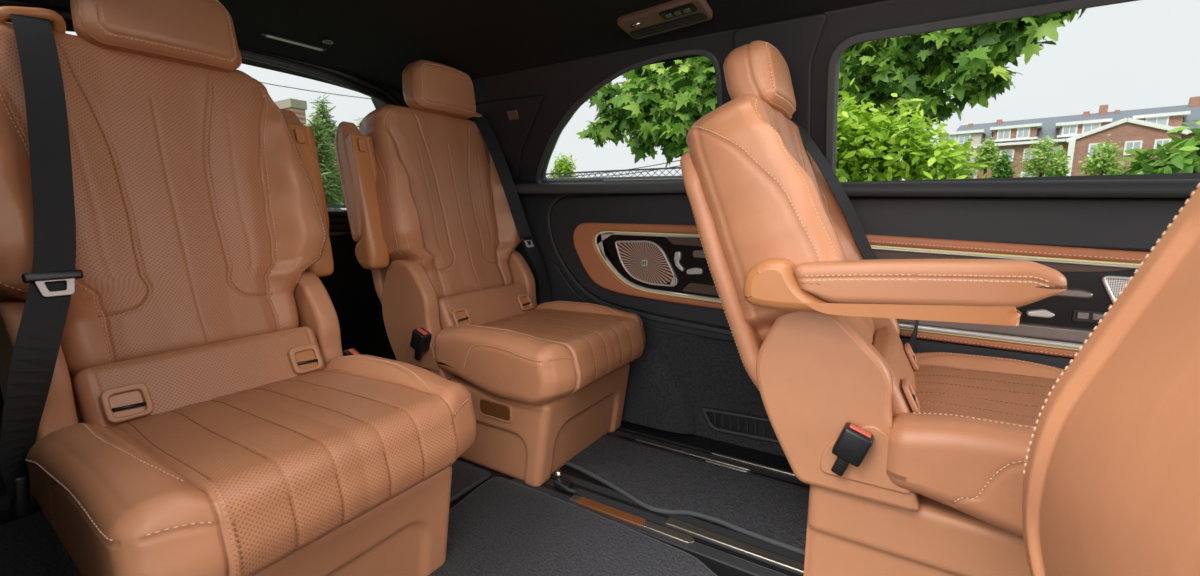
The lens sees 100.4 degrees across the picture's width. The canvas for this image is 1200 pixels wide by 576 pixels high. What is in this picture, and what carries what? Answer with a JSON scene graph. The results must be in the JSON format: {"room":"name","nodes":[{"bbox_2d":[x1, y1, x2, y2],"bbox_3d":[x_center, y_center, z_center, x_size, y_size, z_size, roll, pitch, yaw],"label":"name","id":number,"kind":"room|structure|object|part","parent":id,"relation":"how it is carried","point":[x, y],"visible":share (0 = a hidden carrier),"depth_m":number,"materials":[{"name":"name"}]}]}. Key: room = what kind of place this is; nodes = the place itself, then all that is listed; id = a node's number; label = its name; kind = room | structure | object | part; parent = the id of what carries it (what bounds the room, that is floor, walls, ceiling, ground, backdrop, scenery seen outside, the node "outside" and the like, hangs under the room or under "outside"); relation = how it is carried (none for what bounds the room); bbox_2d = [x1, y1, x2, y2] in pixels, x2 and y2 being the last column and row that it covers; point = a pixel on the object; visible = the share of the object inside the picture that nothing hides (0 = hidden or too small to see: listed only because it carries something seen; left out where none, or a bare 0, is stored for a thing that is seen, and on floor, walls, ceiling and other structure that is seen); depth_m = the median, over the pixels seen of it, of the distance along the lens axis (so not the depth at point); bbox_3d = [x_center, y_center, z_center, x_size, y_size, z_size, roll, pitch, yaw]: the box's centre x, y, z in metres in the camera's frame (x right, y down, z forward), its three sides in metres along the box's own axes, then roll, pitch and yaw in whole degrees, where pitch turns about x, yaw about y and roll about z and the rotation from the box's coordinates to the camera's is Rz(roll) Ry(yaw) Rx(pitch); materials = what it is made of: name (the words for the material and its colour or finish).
{"room":"van interior","nodes":[
{"label":"van interior","id":0,"kind":"room"},
{"bbox_2d":[0,5,396,488],"bbox_3d":[-1.269,-0.197,1.837,0.320,1.435,1.700,5,10,31],"label":"wall","id":1,"kind":"structure","parent":0,"point":[379,345],"depth_m":2.26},
{"bbox_2d":[0,244,386,421],"bbox_3d":[-1.298,0.075,1.898,0.106,0.442,1.360,5,10,31],"label":"trim","id":2,"kind":"structure","parent":1,"relation":"attached to","point":[350,287],"depth_m":2.21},
{"bbox_2d":[5,21,391,215],"bbox_3d":[-1.216,-0.520,1.729,0.147,0.543,1.352,5,10,31],"label":"trim","id":3,"kind":"structure","parent":1,"relation":"attached to","point":[69,26],"depth_m":1.84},
{"bbox_2d":[0,0,402,229],"bbox_3d":[-1.203,-0.516,1.722,0.159,0.648,1.462,5,10,31],"label":"trim","id":4,"kind":"structure","parent":1,"relation":"attached to","point":[332,226],"depth_m":2.06,"materials":[{"name":"black plastic"}]},
{"bbox_2d":[55,11,401,221],"bbox_3d":[-1.203,-0.516,1.722,0.147,0.590,1.402,5,10,31],"label":"trim","id":5,"kind":"structure","parent":1,"relation":"attached to","point":[66,15],"depth_m":1.95,"materials":[{"name":"black plastic"}]},
{"bbox_2d":[329,231,351,235],"bbox_3d":[-1.251,-0.187,1.828,0.022,0.020,1.300,5,10,31],"label":"trim","id":6,"kind":"structure","parent":1,"relation":"attached to","point":[331,233],"depth_m":2.08,"materials":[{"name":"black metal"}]},
{"bbox_2d":[0,420,792,575],"bbox_3d":[0.092,0.670,1.024,4.000,0.040,1.860,5,10,31],"label":"floor","id":7,"kind":"structure","parent":0,"point":[764,458],"depth_m":1.59,"materials":[{"name":"black carpet"}]},
{"bbox_2d":[0,459,490,575],"bbox_3d":[-0.933,0.588,1.374,0.880,0.014,0.890,5,10,31],"label":"floor carpet","id":8,"kind":"object","parent":7,"relation":"on","point":[30,545],"visible":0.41,"depth_m":1.20,"materials":[{"name":"black carpet"}]},
{"bbox_2d":[0,0,475,575],"bbox_3d":[-0.751,0.000,1.011,0.917,1.296,0.656,7,11,36],"label":"seat","id":9,"kind":"object","parent":8,"relation":"on","point":[182,396],"visible":1,"depth_m":0.96,"materials":[{"name":"beige leather"}]},
{"bbox_3d":[-0.926,-0.004,0.852,0.003,0.038,0.050,-19,-3,33],"label":"tongue plate","id":10,"kind":"part","parent":9,"relation":"part of","materials":[{"name":"silver metal"}]},
{"bbox_3d":[-0.967,-0.177,1.109,0.230,0.689,0.609,-9,3,33],"label":"backrest","id":11,"kind":"part","parent":9,"relation":"part of","materials":[{"name":"brown leather"}]},
{"bbox_3d":[-0.812,0.193,1.070,0.065,0.150,0.424,-25,-6,32],"label":"lumbar panel","id":12,"kind":"part","parent":9,"relation":"part of","materials":[{"name":"brown leather"}]},
{"bbox_2d":[25,355,475,575],"bbox_3d":[-0.589,0.297,0.946,0.495,0.197,0.586,4,10,32],"label":"cushion","id":13,"kind":"object","parent":9,"relation":"on","point":[239,483],"depth_m":0.76,"materials":[{"name":"brown leather"}]},
{"bbox_3d":[-0.676,0.507,1.033,0.548,0.288,0.500,5,10,31],"label":"seat","id":14,"kind":"part","parent":9,"relation":"part of","materials":[{"name":"brown leather"}]},
{"bbox_3d":[-0.823,-0.236,1.388,0.102,0.419,0.072,-7,4,33],"label":"armrest","id":15,"kind":"part","parent":9,"relation":"part of","materials":[{"name":"brown leather"}]},
{"bbox_2d":[335,60,645,486],"bbox_3d":[-0.341,-0.119,1.721,0.937,1.312,0.656,5,10,27],"label":"seat","id":16,"kind":"object","parent":7,"relation":"on","point":[435,212],"visible":0.97,"depth_m":1.61,"materials":[{"name":"beige leather"}]},
{"bbox_3d":[-0.748,-0.266,1.583,0.102,0.420,0.072,-7,4,33],"label":"armrest","id":17,"kind":"part","parent":16,"relation":"part of","materials":[{"name":"brown leather"}]},
{"bbox_3d":[-0.556,-0.291,1.837,0.230,0.688,0.609,-9,3,33],"label":"backrest","id":18,"kind":"part","parent":16,"relation":"part of","materials":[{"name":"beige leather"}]},
{"bbox_3d":[-0.402,0.079,1.798,0.065,0.150,0.424,-25,-6,32],"label":"lumbar panel","id":19,"kind":"part","parent":16,"relation":"part of","materials":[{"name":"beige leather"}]},
{"bbox_3d":[-0.278,-0.178,1.961,0.003,0.038,0.050,-19,-3,33],"label":"tongue plate","id":20,"kind":"part","parent":16,"relation":"part of","materials":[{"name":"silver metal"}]},
{"bbox_3d":[-0.248,0.395,1.752,0.548,0.288,0.500,5,10,31],"label":"seat","id":21,"kind":"part","parent":16,"relation":"part of","materials":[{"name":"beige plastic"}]},
{"bbox_2d":[434,301,645,404],"bbox_3d":[-0.162,0.185,1.664,0.495,0.197,0.586,4,10,32],"label":"cushion","id":22,"kind":"object","parent":16,"relation":"on","point":[549,353],"depth_m":1.47,"materials":[{"name":"beige leather"}]},
{"bbox_2d":[428,477,716,575],"bbox_3d":[0.476,0.724,0.506,2.407,0.012,0.889,5,10,31],"label":"floor carpet","id":23,"kind":"object","parent":7,"relation":"on","point":[503,527],"visible":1,"depth_m":1.20,"materials":[{"name":"grey carpet"}]},
{"bbox_2d":[512,471,804,575],"bbox_3d":[0.763,0.660,0.917,2.350,0.012,0.125,5,10,31],"label":"rail","id":24,"kind":"object","parent":7,"relation":"on","point":[741,552],"visible":0.83,"depth_m":1.24,"materials":[{"name":"black plastic"}]},
{"bbox_2d":[554,470,575,492],"bbox_3d":[-0.101,0.558,1.429,0.039,0.035,0.096,-9,12,-44],"label":"rail latch","id":25,"kind":"object","parent":24,"relation":"on","point":[559,483],"visible":1,"depth_m":1.43,"materials":[{"name":"black plastic"}]},
{"bbox_3d":[-0.099,0.563,1.415,0.072,0.019,0.016,5,10,31],"label":"lever","id":26,"kind":"part","parent":25,"relation":"part of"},
{"bbox_3d":[0.074,0.598,1.300,0.361,0.006,0.026,5,10,31],"label":"plate","id":27,"kind":"part","parent":24,"relation":"part of","materials":[{"name":"metal"}]},
{"bbox_3d":[0.507,0.632,1.085,0.786,0.006,0.030,5,10,31],"label":"plate","id":28,"kind":"part","parent":24,"relation":"part of","materials":[{"name":"metal"}]},
{"bbox_2d":[680,40,1066,575],"bbox_3d":[0.684,0.051,1.103,0.947,1.208,0.678,5,10,31],"label":"seat","id":29,"kind":"object","parent":24,"relation":"on","point":[912,463],"visible":0.91,"depth_m":0.97,"materials":[{"name":"beige leather"}]},
{"bbox_3d":[0.483,-0.127,1.225,0.230,0.641,0.609,-20,-4,33],"label":"backrest","id":30,"kind":"part","parent":29,"relation":"part of","materials":[{"name":"beige leather"}]},
{"bbox_3d":[0.466,-0.002,0.876,0.420,0.102,0.072,1,8,32],"label":"armrest","id":31,"kind":"part","parent":29,"relation":"part of","materials":[{"name":"brown leather"}]},
{"bbox_3d":[0.675,0.199,1.156,0.065,0.150,0.424,-25,-6,32],"label":"lumbar panel","id":32,"kind":"part","parent":29,"relation":"part of","materials":[{"name":"beige leather"}]},
{"bbox_3d":[0.799,0.513,1.127,0.548,0.288,0.500,5,10,31],"label":"seat","id":33,"kind":"part","parent":29,"relation":"part of","materials":[{"name":"brown leather"}]},
{"bbox_2d":[886,352,1064,537],"bbox_3d":[0.886,0.303,1.040,0.495,0.197,0.586,4,10,32],"label":"cushion","id":34,"kind":"object","parent":29,"relation":"on","point":[957,445],"depth_m":0.91,"materials":[{"name":"beige leather"}]},
{"bbox_2d":[565,435,808,555],"bbox_3d":[0.795,0.627,1.109,2.500,0.018,0.315,5,10,31],"label":"floor carpet","id":35,"kind":"object","parent":7,"relation":"on","point":[775,513],"visible":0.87,"depth_m":1.41,"materials":[{"name":"grey carpet"}]},
{"bbox_2d":[606,427,809,490],"bbox_3d":[0.947,0.607,1.257,2.400,0.011,0.095,5,10,31],"label":"rail","id":36,"kind":"object","parent":7,"relation":"on","point":[781,476],"visible":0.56,"depth_m":1.61,"materials":[{"name":"black plastic"}]},
{"bbox_3d":[0.293,0.545,1.641,0.398,0.006,0.009,5,10,31],"label":"plate","id":37,"kind":"part","parent":36,"relation":"part of","materials":[{"name":"metal"}]},
{"bbox_3d":[0.394,0.557,1.561,0.135,0.006,0.008,5,10,31],"label":"plate","id":38,"kind":"part","parent":36,"relation":"part of","materials":[{"name":"metal"}]},
{"bbox_3d":[0.627,0.569,1.488,0.610,0.006,0.010,5,10,31],"label":"plate","id":39,"kind":"part","parent":36,"relation":"part of","materials":[{"name":"metal"}]},
{"bbox_2d":[1022,183,1199,575],"bbox_3d":[0.670,0.176,0.178,0.727,1.266,0.664,5,10,31],"label":"seat","id":40,"kind":"object","parent":7,"relation":"on","point":[1111,483],"visible":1,"depth_m":0.42,"materials":[{"name":"beige leather"}]},
{"bbox_2d":[7,0,885,91],"bbox_3d":[0.271,-0.622,0.787,3.700,0.105,1.280,5,10,31],"label":"ceiling","id":41,"kind":"structure","parent":0,"point":[374,41],"depth_m":1.48,"materials":[{"name":"black fabric"}]},
{"bbox_2d":[261,33,325,50],"bbox_3d":[-0.972,-0.782,1.595,0.024,0.007,0.190,6,11,33],"label":"recessed light","id":42,"kind":"object","parent":41,"relation":"in","point":[262,34],"visible":1,"depth_m":1.58,"materials":[{"name":"white plastic"}]},
{"bbox_2d":[322,40,333,43],"bbox_3d":[-0.872,-0.789,1.603,0.032,0.006,0.032,2,9,14],"label":"button","id":43,"kind":"object","parent":41,"relation":"attached to","point":[323,41],"visible":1,"depth_m":1.60,"materials":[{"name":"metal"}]},
{"bbox_2d":[617,0,712,38],"bbox_3d":[0.175,-0.730,1.353,0.258,0.043,0.105,7,11,37],"label":"console","id":44,"kind":"object","parent":41,"relation":"attached to","point":[674,14],"visible":1,"depth_m":1.33,"materials":[{"name":"tan plastic"},{"name":"black plastic"},{"name":"chrome"}]},
{"bbox_2d":[665,13,672,17],"bbox_3d":[0.182,-0.716,1.313,0.018,0.004,0.014,5,0,37],"label":"switch","id":45,"kind":"object","parent":44,"relation":"attached to","point":[667,15],"depth_m":1.31,"materials":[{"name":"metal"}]},
{"bbox_3d":[0.202,-0.718,1.298,0.100,0.004,0.034,5,0,37],"label":"lamp panel","id":46,"kind":"part","parent":44,"relation":"part of","materials":[{"name":"black plastic"}]},
{"bbox_2d":[514,173,1199,340],"bbox_3d":[0.662,0.117,1.580,3.700,0.880,0.040,5,10,31],"label":"wall","id":47,"kind":"structure","parent":0,"point":[534,206],"depth_m":1.85,"materials":[{"name":"black plastic"}]},
{"bbox_2d":[475,95,543,179],"bbox_3d":[-0.546,-0.597,2.094,0.894,0.299,0.161,5,10,31],"label":"trim","id":48,"kind":"structure","parent":47,"relation":"attached to","point":[511,135],"depth_m":1.92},
{"bbox_2d":[507,110,518,119],"bbox_3d":[-0.328,-0.651,1.881,0.050,0.032,0.018,5,10,31],"label":"cap","id":49,"kind":"object","parent":47,"relation":"attached to","point":[512,114],"visible":1,"depth_m":1.88,"materials":[{"name":"plastic"}]},
{"bbox_2d":[514,181,685,193],"bbox_3d":[-0.179,-0.392,1.971,1.680,0.061,0.090,5,10,31],"label":"trim","id":50,"kind":"structure","parent":47,"relation":"attached to","point":[657,186],"depth_m":1.81,"materials":[{"name":"black plastic"}]},
{"bbox_2d":[524,257,713,338],"bbox_3d":[0.903,0.159,1.404,3.100,0.349,0.012,5,10,31],"label":"trim","id":51,"kind":"structure","parent":47,"relation":"attached to","point":[561,289],"depth_m":2.04,"materials":[{"name":"black plastic"}]},
{"bbox_2d":[535,49,722,183],"bbox_3d":[0.052,-0.559,1.747,0.804,0.404,0.240,5,10,31],"label":"trim","id":52,"kind":"structure","parent":47,"relation":"attached to","point":[701,52],"depth_m":1.75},
{"bbox_2d":[546,193,732,335],"bbox_3d":[0.169,-0.112,1.820,0.867,0.466,0.020,5,10,31],"label":"trim","id":53,"kind":"structure","parent":47,"relation":"attached to","point":[567,213],"depth_m":1.84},
{"bbox_2d":[603,178,682,180],"bbox_3d":[0.236,-0.372,1.711,0.520,0.007,0.030,7,11,31],"label":"trim","id":54,"kind":"structure","parent":47,"relation":"attached to","point":[664,178],"depth_m":1.74,"materials":[{"name":"silver metal"}]},
{"bbox_2d":[573,223,723,309],"bbox_3d":[0.213,-0.085,1.774,0.740,0.285,0.026,5,10,31],"label":"trim panel","id":55,"kind":"object","parent":47,"relation":"attached to","point":[662,262],"visible":0.8,"depth_m":1.79,"materials":[{"name":"beige leather"}]},
{"bbox_2d":[615,240,677,286],"bbox_3d":[0.164,-0.091,1.800,0.250,0.158,0.012,5,10,31],"label":"speaker grille","id":56,"kind":"object","parent":55,"relation":"attached to","point":[638,263],"depth_m":1.80,"materials":[{"name":"silver metal"}]},
{"bbox_3d":[0.253,-0.075,1.759,0.600,0.214,0.012,5,10,31],"label":"gloss panel","id":57,"kind":"part","parent":55,"relation":"part of","materials":[{"name":"black plastic"}]},
{"bbox_2d":[674,251,683,270],"bbox_3d":[0.275,-0.092,1.731,0.036,0.067,0.012,5,10,31],"label":"switch","id":58,"kind":"object","parent":55,"relation":"attached to","point":[678,255],"depth_m":1.73,"materials":[{"name":"silver metal"}]},
{"bbox_2d":[686,268,702,273],"bbox_3d":[0.323,-0.058,1.706,0.057,0.025,0.012,5,10,31],"label":"switch","id":59,"kind":"object","parent":55,"relation":"attached to","point":[688,270],"depth_m":1.70,"materials":[{"name":"silver metal"}]},
{"bbox_2d":[622,342,695,433],"bbox_3d":[0.051,0.332,1.922,0.660,0.330,0.050,5,10,31],"label":"trim","id":60,"kind":"structure","parent":47,"relation":"attached to","point":[657,397],"depth_m":1.81,"materials":[{"name":"black carpet"}]},
{"bbox_2d":[644,329,785,456],"bbox_3d":[0.265,0.341,1.831,2.600,0.360,0.020,5,10,31],"label":"trim","id":61,"kind":"structure","parent":47,"relation":"attached to","point":[714,375],"depth_m":1.74,"materials":[{"name":"black carpet"}]},
{"bbox_2d":[371,0,1058,183],"bbox_3d":[0.618,-0.482,1.413,3.700,0.489,0.263,5,10,31],"label":"trim","id":62,"kind":"structure","parent":47,"relation":"attached to","point":[562,84],"depth_m":1.48,"materials":[{"name":"black plastic"}]},
{"bbox_2d":[701,407,779,443],"bbox_3d":[0.478,0.462,1.697,0.280,0.087,0.016,5,10,31],"label":"air vent","id":63,"kind":"object","parent":47,"relation":"attached to","point":[739,424],"visible":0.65,"depth_m":1.70,"materials":[{"name":"black plastic"}]},
{"bbox_2d":[733,13,826,135],"bbox_3d":[0.504,-0.507,1.438,0.271,0.424,0.222,5,10,31],"label":"trim","id":64,"kind":"structure","parent":47,"relation":"attached to","point":[796,39],"depth_m":1.33,"materials":[{"name":"black plastic"}]},
{"bbox_2d":[825,0,1137,173],"bbox_3d":[1.279,-0.396,1.030,1.498,0.449,0.264,5,10,31],"label":"trim","id":65,"kind":"structure","parent":47,"relation":"attached to","point":[1061,5],"depth_m":1.17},
{"bbox_2d":[899,336,1073,368],"bbox_3d":[1.345,0.292,1.144,1.856,0.227,0.014,5,10,31],"label":"trim","id":66,"kind":"structure","parent":47,"relation":"attached to","point":[921,345],"depth_m":1.32,"materials":[{"name":"brown leather"}]},
{"bbox_2d":[866,234,1150,357],"bbox_3d":[1.358,0.087,1.087,1.910,0.391,0.034,5,10,31],"label":"trim panel","id":67,"kind":"object","parent":47,"relation":"attached to","point":[1060,324],"visible":0.34,"depth_m":1.24,"materials":[{"name":"beige leather"}]},
{"bbox_3d":[1.122,0.010,1.221,0.118,0.022,0.022,5,10,31],"label":"door handle","id":68,"kind":"part","parent":67,"relation":"part of","materials":[{"name":"metal"}]},
{"bbox_3d":[1.364,0.070,1.094,1.910,0.282,0.012,5,10,31],"label":"gloss panel","id":69,"kind":"part","parent":67,"relation":"part of","materials":[{"name":"black plastic"}]},
{"bbox_3d":[1.177,0.069,1.203,0.062,0.030,0.006,5,10,31],"label":"button panel","id":70,"kind":"part","parent":67,"relation":"part of","materials":[{"name":"black plastic"}]},
{"bbox_2d":[848,197,1189,251],"bbox_3d":[1.412,-0.102,1.041,1.900,0.197,0.016,5,10,31],"label":"trim","id":71,"kind":"structure","parent":47,"relation":"attached to","point":[1127,224],"depth_m":1.24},
{"bbox_2d":[840,179,1199,197],"bbox_3d":[1.413,-0.200,1.002,1.875,0.075,0.090,5,10,31],"label":"trim","id":72,"kind":"structure","parent":47,"relation":"attached to","point":[1143,188],"depth_m":1.19,"materials":[{"name":"black plastic"}]},
{"bbox_2d":[1101,276,1130,303],"bbox_3d":[1.312,0.054,1.111,0.301,0.146,0.013,5,10,31],"label":"speaker grille","id":73,"kind":"object","parent":47,"relation":"in","point":[1111,286],"depth_m":1.17,"materials":[{"name":"silver metal"}]},
{"label":"outside","id":74,"kind":"structure","parent":0,"visible":0},
{"label":"ground","id":75,"kind":"structure","parent":74,"visible":0},
{"bbox_2d":[275,98,306,124],"bbox_3d":[-22.982,-9.171,37.878,2.200,9.500,1.150,5,10,31],"label":"building","id":76,"kind":"structure","parent":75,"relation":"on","point":[298,107],"depth_m":36.73,"materials":[{"name":"brick"}]},
{"bbox_2d":[304,116,343,208],"bbox_3d":[-6.727,-2.223,12.103,1.241,3.753,1.263,5,10,31],"label":"pine tree","id":77,"kind":"object","parent":75,"relation":"on","point":[332,186],"visible":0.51,"depth_m":11.87,"materials":[{"name":"green plant"}]},
{"bbox_2d":[306,93,344,208],"bbox_3d":[-7.609,-2.974,13.975,1.941,4.656,2.015,5,10,31],"label":"pine tree","id":78,"kind":"object","parent":75,"relation":"on","point":[322,109],"visible":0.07,"depth_m":13.67,"materials":[{"name":"green plant"}]},
{"bbox_2d":[327,205,345,207],"bbox_3d":[-5.637,-1.163,11.692,0.115,1.530,9.000,5,10,31],"label":"fence","id":79,"kind":"object","parent":75,"relation":"on","point":[328,206],"visible":0.02,"depth_m":11.12,"materials":[{"name":"metal"}]},
{"bbox_2d":[549,153,579,177],"bbox_3d":[-1.370,-2.868,17.161,1.484,3.460,2.190,-9,12,-44],"label":"bush","id":80,"kind":"object","parent":75,"relation":"on","point":[560,167],"visible":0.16,"depth_m":16.68,"materials":[{"name":"green plant"}]},
{"bbox_2d":[546,167,681,177],"bbox_3d":[0.709,-1.838,13.547,4.600,2.540,1.620,5,10,31],"label":"fence","id":81,"kind":"structure","parent":75,"relation":"on","point":[672,168],"depth_m":12.58,"materials":[{"name":"grey metal"}]},
{"bbox_2d":[576,8,1086,169],"bbox_3d":[1.673,-1.254,4.614,3.970,4.159,1.679,5,10,31],"label":"maple tree","id":82,"kind":"object","parent":75,"relation":"on","point":[662,101],"visible":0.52,"depth_m":4.00,"materials":[{"name":"green plant"}]},
{"bbox_3d":[0.729,-2.087,4.965,1.936,1.845,1.493,5,10,31],"label":"crown","id":83,"kind":"part","parent":82,"relation":"part of","materials":[{"name":"green plant"}]},
{"bbox_3d":[2.324,-2.103,4.155,2.581,1.965,1.442,5,10,31],"label":"crown","id":84,"kind":"part","parent":82,"relation":"part of","materials":[{"name":"green plant"}]},
{"bbox_2d":[836,78,995,181],"bbox_3d":[1.732,-0.144,3.302,1.382,2.372,0.808,5,10,31],"label":"leafy bush","id":85,"kind":"object","parent":75,"relation":"on","point":[871,146],"visible":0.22,"depth_m":2.98,"materials":[{"name":"green plant"}]},
{"bbox_2d":[948,154,979,178],"bbox_3d":[38.936,-11.167,54.829,3.538,8.205,3.555,-2,9,-14],"label":"street tree","id":86,"kind":"object","parent":75,"relation":"on","point":[965,167],"visible":0.14,"depth_m":53.84,"materials":[{"name":"green plant"}]},
{"bbox_2d":[970,137,1000,177],"bbox_3d":[42.283,-11.912,55.034,2.646,9.612,2.786,-5,10,-30],"label":"street tree","id":87,"kind":"object","parent":75,"relation":"on","point":[983,152],"visible":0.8,"depth_m":54.25,"materials":[{"name":"green plant"}]},
{"bbox_2d":[989,150,1016,177],"bbox_3d":[41.074,-10.252,51.171,2.414,7.528,1.863,5,10,31],"label":"street tree","id":88,"kind":"object","parent":75,"relation":"on","point":[1003,169],"visible":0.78,"depth_m":50.64,"materials":[{"name":"green plant"}]},
{"bbox_2d":[1014,130,1068,176],"bbox_3d":[46.172,-11.597,52.460,4.569,9.787,3.389,5,10,31],"label":"street tree","id":89,"kind":"object","parent":75,"relation":"on","point":[1042,168],"visible":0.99,"depth_m":51.92,"materials":[{"name":"green plant"}]},
{"bbox_2d":[1049,145,1071,176],"bbox_3d":[48.726,-11.005,53.442,2.160,8.313,1.870,5,10,31],"label":"street tree","id":90,"kind":"object","parent":75,"relation":"on","point":[1063,152],"visible":0.32,"depth_m":52.74,"materials":[{"name":"green plant"}]},
{"bbox_2d":[937,96,1199,178],"bbox_3d":[84.465,-17.699,68.262,63.800,16.950,14.500,8,12,41],"label":"brick building","id":91,"kind":"structure","parent":75,"relation":"on","point":[1138,128],"depth_m":72.67,"materials":[{"name":"brick"}]},
{"bbox_3d":[59.097,-24.339,81.739,0.580,1.100,0.040,8,12,41],"label":"pane","id":92,"kind":"part","parent":91,"relation":"part of","materials":[{"name":"glass"}]},
{"bbox_3d":[61.824,-25.890,85.017,6.300,0.450,9.500,8,12,41],"label":"bay cornice","id":93,"kind":"part","parent":91,"relation":"part of","materials":[{"name":"white paint"}]},
{"bbox_3d":[63.215,-24.212,78.825,0.580,1.250,0.040,8,12,41],"label":"pane","id":94,"kind":"part","parent":91,"relation":"part of","materials":[{"name":"glass"}]},
{"bbox_3d":[63.735,-24.139,78.362,0.580,1.250,0.040,8,12,41],"label":"pane","id":95,"kind":"part","parent":91,"relation":"part of","materials":[{"name":"glass"}]},
{"bbox_3d":[64.371,-20.807,78.578,0.630,1.500,0.040,8,12,41],"label":"pane","id":96,"kind":"part","parent":91,"relation":"part of","materials":[{"name":"white glass"}]},
{"bbox_3d":[64.649,-23.163,78.105,5.600,0.300,0.700,8,12,41],"label":"dormer sill","id":97,"kind":"part","parent":91,"relation":"part of","materials":[{"name":"white paint"}]},
{"bbox_3d":[64.981,-23.966,77.255,0.530,1.250,0.040,8,12,41],"label":"pane","id":98,"kind":"part","parent":91,"relation":"part of","materials":[{"name":"glass"}]},
{"bbox_3d":[65.464,-23.898,76.826,0.530,1.250,0.040,8,12,41],"label":"pane","id":99,"kind":"part","parent":91,"relation":"part of","materials":[{"name":"glass"}]},
{"bbox_3d":[68.864,-23.326,73.818,0.580,1.050,0.040,8,12,41],"label":"pane","id":100,"kind":"part","parent":91,"relation":"part of","materials":[{"name":"glass"}]},
{"bbox_3d":[70.335,-22.371,73.049,5.300,0.300,0.700,8,12,41],"label":"dormer sill","id":101,"kind":"part","parent":91,"relation":"part of","materials":[{"name":"white paint"}]},
{"bbox_3d":[69.385,-23.254,73.355,0.580,1.050,0.040,8,12,41],"label":"pane","id":102,"kind":"part","parent":91,"relation":"part of","materials":[{"name":"glass"}]},
{"bbox_3d":[70.537,-23.093,72.331,0.680,1.050,0.040,8,12,41],"label":"pane","id":103,"kind":"part","parent":91,"relation":"part of","materials":[{"name":"glass"}]},
{"bbox_3d":[71.131,-23.011,71.802,0.680,1.050,0.040,8,12,41],"label":"pane","id":104,"kind":"part","parent":91,"relation":"part of","materials":[{"name":"glass"}]},
{"bbox_3d":[70.540,-22.378,71.160,6.100,2.812,0.900,8,12,41],"label":"gable trim","id":105,"kind":"part","parent":91,"relation":"part of","materials":[{"name":"white paint"}]},
{"bbox_3d":[73.041,-19.309,69.007,0.580,1.500,0.040,8,12,41],"label":"pane","id":106,"kind":"part","parent":91,"relation":"part of","materials":[{"name":"glass"}]},
{"bbox_3d":[73.562,-19.236,68.545,0.580,1.500,0.040,8,12,41],"label":"pane","id":107,"kind":"part","parent":91,"relation":"part of","materials":[{"name":"glass"}]},
{"bbox_3d":[75.201,-22.493,68.176,0.830,1.150,0.040,8,12,41],"label":"pane","id":108,"kind":"part","parent":91,"relation":"part of","materials":[{"name":"white glass"}]},
{"bbox_3d":[74.925,-21.768,67.260,6.100,2.812,0.900,8,12,41],"label":"gable trim","id":109,"kind":"part","parent":91,"relation":"part of","materials":[{"name":"white paint"}]},
{"bbox_3d":[75.907,-22.395,67.548,0.830,1.150,0.040,8,12,41],"label":"pane","id":110,"kind":"part","parent":91,"relation":"part of","materials":[{"name":"white glass"}]},
{"bbox_2d":[1074,139,1129,175],"bbox_3d":[50.277,-10.808,50.293,3.934,8.897,3.501,5,10,31],"label":"street tree","id":111,"kind":"object","parent":75,"relation":"on","point":[1096,165],"visible":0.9,"depth_m":49.53,"materials":[{"name":"green plant"}]},
{"bbox_2d":[1107,120,1199,174],"bbox_3d":[2.917,0.135,2.432,1.317,2.087,0.861,5,10,28],"label":"leafy bush","id":112,"kind":"object","parent":75,"relation":"on","point":[1185,158],"visible":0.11,"depth_m":2.28,"materials":[{"name":"green plant"}]},
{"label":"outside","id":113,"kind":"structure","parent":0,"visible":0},
{"bbox_2d":[556,160,679,177],"bbox_3d":[1.063,-3.408,13.686,6.002,0.623,0.024,5,10,31],"label":"power cable","id":114,"kind":"object","parent":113,"point":[677,160],"visible":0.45,"depth_m":13.77,"materials":[{"name":"black plastic"}]},
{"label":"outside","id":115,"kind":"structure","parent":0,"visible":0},
{"bbox_2d":[589,165,679,177],"bbox_3d":[1.063,-3.290,13.704,6.002,0.523,0.024,5,10,31],"label":"power cable","id":116,"kind":"object","parent":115,"point":[679,165],"visible":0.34,"depth_m":13.87,"materials":[{"name":"black plastic"}]},
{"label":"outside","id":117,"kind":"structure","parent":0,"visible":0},
{"bbox_2d":[261,82,370,98],"bbox_3d":[-9.910,-5.856,13.639,0.024,0.273,10.002,5,10,31],"label":"power cable","id":118,"kind":"object","parent":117,"point":[261,82],"visible":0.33,"depth_m":15.38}
]}

